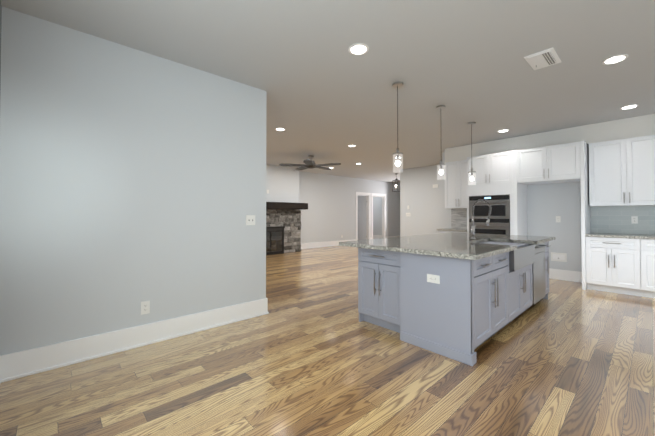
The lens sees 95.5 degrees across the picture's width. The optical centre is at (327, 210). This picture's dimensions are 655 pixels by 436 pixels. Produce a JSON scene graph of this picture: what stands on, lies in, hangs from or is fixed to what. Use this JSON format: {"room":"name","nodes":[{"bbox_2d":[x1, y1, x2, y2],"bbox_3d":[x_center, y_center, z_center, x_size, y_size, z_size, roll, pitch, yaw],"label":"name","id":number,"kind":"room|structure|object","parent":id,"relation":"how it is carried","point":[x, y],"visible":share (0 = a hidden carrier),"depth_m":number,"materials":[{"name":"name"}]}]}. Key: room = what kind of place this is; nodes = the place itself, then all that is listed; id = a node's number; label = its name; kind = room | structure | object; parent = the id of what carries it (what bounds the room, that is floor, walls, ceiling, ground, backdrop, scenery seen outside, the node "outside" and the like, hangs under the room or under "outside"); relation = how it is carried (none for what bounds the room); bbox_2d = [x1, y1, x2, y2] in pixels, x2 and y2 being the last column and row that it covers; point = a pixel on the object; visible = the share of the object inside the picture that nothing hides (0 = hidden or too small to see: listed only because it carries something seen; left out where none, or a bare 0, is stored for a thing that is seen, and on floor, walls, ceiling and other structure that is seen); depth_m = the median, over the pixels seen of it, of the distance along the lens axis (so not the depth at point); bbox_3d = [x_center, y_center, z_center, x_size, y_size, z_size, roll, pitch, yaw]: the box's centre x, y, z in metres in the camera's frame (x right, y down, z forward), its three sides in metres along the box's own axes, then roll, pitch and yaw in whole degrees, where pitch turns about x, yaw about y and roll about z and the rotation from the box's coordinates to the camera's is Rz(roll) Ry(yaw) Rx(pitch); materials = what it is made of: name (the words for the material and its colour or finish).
{"room":"kitchen","nodes":[
{"label":"kitchen","id":0,"kind":"room"},
{"bbox_2d":[0,246,654,435],"bbox_3d":[1.816,1.354,7.468,14.120,0.050,14.400,1,-1,-43],"label":"floor","id":1,"kind":"structure","parent":0,"point":[309,354],"depth_m":2.21,"materials":[{"name":"brown wood"}]},
{"bbox_2d":[266,202,307,254],"bbox_3d":[-1.876,0.558,9.145,2.690,1.597,0.750,1,-1,-43],"label":"fireplace","id":2,"kind":"object","parent":1,"relation":"on","point":[283,226],"visible":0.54,"depth_m":9.32,"materials":[{"name":"stone"}]},
{"bbox_2d":[436,160,463,232],"bbox_3d":[2.925,0.106,6.646,0.660,2.424,0.618,1,-1,-43],"label":"tall cabinet","id":3,"kind":"object","parent":1,"relation":"on","point":[454,175],"depth_m":6.74,"materials":[{"name":"white wood"}]},
{"bbox_2d":[358,239,554,365],"bbox_3d":[1.758,0.841,3.777,2.762,0.866,1.331,1,-1,-43],"label":"kitchen island","id":4,"kind":"object","parent":1,"relation":"on","point":[459,297],"depth_m":2.79,"materials":[{"name":"painted wood"},{"name":"granite"},{"name":"brushed nickel"}]},
{"bbox_2d":[339,231,554,258],"bbox_3d":[1.689,0.393,3.832,2.844,0.040,1.512,1,-1,-43],"label":"island countertop","id":5,"kind":"structure","parent":4,"relation":"on","point":[452,245],"depth_m":3.26,"materials":[{"name":"grey stone"}]},
{"bbox_2d":[470,199,491,239],"bbox_3d":[1.950,0.117,3.767,0.113,0.510,0.258,1,-1,-43],"label":"faucet","id":6,"kind":"object","parent":5,"relation":"on","point":[488,219],"depth_m":3.79,"materials":[{"name":"silver metal"}]},
{"bbox_2d":[464,241,535,271],"bbox_3d":[2.041,0.523,3.507,0.806,0.225,0.505,1,-1,-43],"label":"sink","id":7,"kind":"object","parent":5,"relation":"in","point":[524,256],"depth_m":3.36,"materials":[{"name":"silver metal"}]},
{"bbox_2d":[523,240,545,311],"bbox_3d":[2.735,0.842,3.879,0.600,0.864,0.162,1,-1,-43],"label":"dishwasher","id":8,"kind":"object","parent":4,"relation":"in","point":[538,268],"depth_m":3.82,"materials":[{"name":"silver metal"}]},
{"bbox_2d":[464,151,511,234],"bbox_3d":[3.433,0.098,6.092,0.660,2.424,0.886,1,-1,-43],"label":"tall cabinet","id":9,"kind":"object","parent":1,"relation":"on","point":[493,174],"depth_m":5.88,"materials":[{"name":"white wood"}]},
{"bbox_2d":[436,227,654,253],"bbox_3d":[4.506,0.410,4.915,0.661,0.040,5.380,1,-1,-43],"label":"countertop","id":10,"kind":"structure","parent":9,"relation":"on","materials":[{"name":"stone"}]},
{"bbox_2d":[512,142,583,289],"bbox_3d":[4.061,0.087,5.408,0.660,2.424,0.971,1,-1,-43],"label":"tall cabinet","id":11,"kind":"object","parent":1,"relation":"on","point":[560,163],"depth_m":5.35,"materials":[{"name":"white wood"}]},
{"bbox_2d":[580,137,639,295],"bbox_3d":[4.604,0.078,4.817,0.660,2.424,0.635,1,-1,-43],"label":"tall cabinet","id":12,"kind":"object","parent":1,"relation":"on","point":[616,178],"depth_m":4.78,"materials":[{"name":"white wood"}]},
{"bbox_2d":[636,135,654,297],"bbox_3d":[5.076,0.071,4.303,0.660,2.424,0.760,1,-1,-43],"label":"tall cabinet","id":13,"kind":"object","parent":1,"relation":"on","point":[645,145],"depth_m":4.51,"materials":[{"name":"white wood"}]},
{"bbox_2d":[0,1,654,355],"bbox_3d":[1.874,-0.045,7.543,13.842,2.750,14.280,1,-1,-43],"label":"wall","id":14,"kind":"structure","parent":0,"point":[131,179],"depth_m":2.80,"materials":[{"name":"paint"}]},
{"bbox_2d":[141,301,149,314],"bbox_3d":[-1.705,0.913,2.785,0.072,0.118,0.008,1,-1,-43],"label":"outlet","id":15,"kind":"object","parent":14,"relation":"attached to","point":[145,307],"visible":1,"depth_m":2.78,"materials":[{"name":"white plastic"}]},
{"bbox_2d":[246,215,254,224],"bbox_3d":[-0.906,0.119,3.524,0.118,0.118,0.018,1,-1,-43],"label":"light switch","id":16,"kind":"object","parent":14,"relation":"attached to","point":[250,219],"visible":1,"depth_m":3.52,"materials":[{"name":"white plastic"}]},
{"bbox_2d":[0,235,581,383],"bbox_3d":[1.873,1.235,7.524,13.586,0.190,14.027,1,-1,-43],"label":"baseboard","id":17,"kind":"structure","parent":14,"relation":"attached to","point":[19,364],"depth_m":2.69,"materials":[{"name":"white wood"}]},
{"bbox_2d":[358,196,366,239],"bbox_3d":[1.379,0.398,13.267,0.332,2.013,0.679,1,-1,-43],"label":"door","id":18,"kind":"structure","parent":14,"relation":"in","point":[362,218],"depth_m":13.18,"materials":[{"name":"white paint"}]},
{"bbox_2d":[356,192,385,240],"bbox_3d":[1.907,0.330,13.227,2.104,2.177,0.184,1,-1,-43],"label":"door frame","id":19,"kind":"structure","parent":14,"relation":"attached to","point":[369,216],"depth_m":13.13,"materials":[{"name":"white wood"}]},
{"bbox_2d":[451,201,654,262],"bbox_3d":[4.752,0.443,5.113,0.030,1.020,5.340,1,-1,-43],"label":"backsplash","id":20,"kind":"structure","parent":14,"relation":"attached to","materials":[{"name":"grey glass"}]},
{"bbox_2d":[0,0,654,183],"bbox_3d":[1.816,-1.446,7.511,14.120,0.050,14.400,1,-1,-43],"label":"ceiling","id":21,"kind":"structure","parent":0,"point":[330,98],"depth_m":2.98,"materials":[{"name":"paint"}]},
{"bbox_2d":[279,155,340,169],"bbox_3d":[-0.419,-1.256,7.823,1.552,0.319,1.565,1,-1,-43],"label":"ceiling fan","id":22,"kind":"object","parent":21,"relation":"hanging from","point":[310,163],"visible":1,"depth_m":7.64,"materials":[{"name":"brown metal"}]},
{"bbox_2d":[348,43,368,54],"bbox_3d":[0.288,-1.489,2.756,0.190,0.008,0.190,1,-1,-43],"label":"recessed light","id":23,"kind":"object","parent":21,"relation":"in","point":[358,49],"visible":1,"depth_m":2.75,"materials":[{"name":"white"}]},
{"bbox_2d":[392,173,399,191],"bbox_3d":[2.580,-1.030,11.124,0.232,0.669,0.232,1,-1,-43],"label":"pendant lantern","id":24,"kind":"object","parent":21,"relation":"hanging from","point":[396,179],"visible":0.92,"depth_m":11.12,"materials":[{"name":"brown metal"}]},
{"bbox_2d":[392,82,402,170],"bbox_3d":[0.822,-0.961,3.483,0.120,1.039,0.120,1,-1,-43],"label":"pendant light","id":25,"kind":"object","parent":21,"relation":"hanging from","point":[397,85],"visible":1,"depth_m":3.48,"materials":[{"name":"glass"}]},
{"bbox_2d":[436,105,445,178],"bbox_3d":[1.611,-0.950,4.220,0.120,1.039,0.120,1,-1,-43],"label":"pendant light","id":26,"kind":"object","parent":21,"relation":"hanging from","point":[441,107],"visible":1,"depth_m":4.20,"materials":[{"name":"glass"}]},
{"bbox_2d":[468,122,475,183],"bbox_3d":[2.408,-0.939,4.965,0.120,1.039,0.120,1,-1,-43],"label":"pendant light","id":27,"kind":"object","parent":21,"relation":"hanging from","point":[471,171],"visible":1,"depth_m":4.95,"materials":[{"name":"glass"}]},
{"bbox_2d":[524,47,560,69],"bbox_3d":[2.129,-1.475,2.939,0.380,0.030,0.230,1,-1,-43],"label":"ceiling vent","id":28,"kind":"object","parent":21,"relation":"in","point":[543,59],"visible":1,"depth_m":2.92,"materials":[{"name":"white metal"}]},
{"bbox_2d":[602,54,627,64],"bbox_3d":[2.837,-1.486,2.937,0.190,0.008,0.190,1,-1,-43],"label":"recessed light","id":29,"kind":"object","parent":21,"relation":"in","point":[615,59],"visible":1,"depth_m":2.93,"materials":[{"name":"white"}]},
{"bbox_2d":[620,104,638,109],"bbox_3d":[4.294,-1.466,4.233,0.190,0.008,0.190,1,-1,-43],"label":"recessed light","id":30,"kind":"object","parent":21,"relation":"in","point":[629,106],"visible":1,"depth_m":4.22,"materials":[{"name":"white"}]}
]}

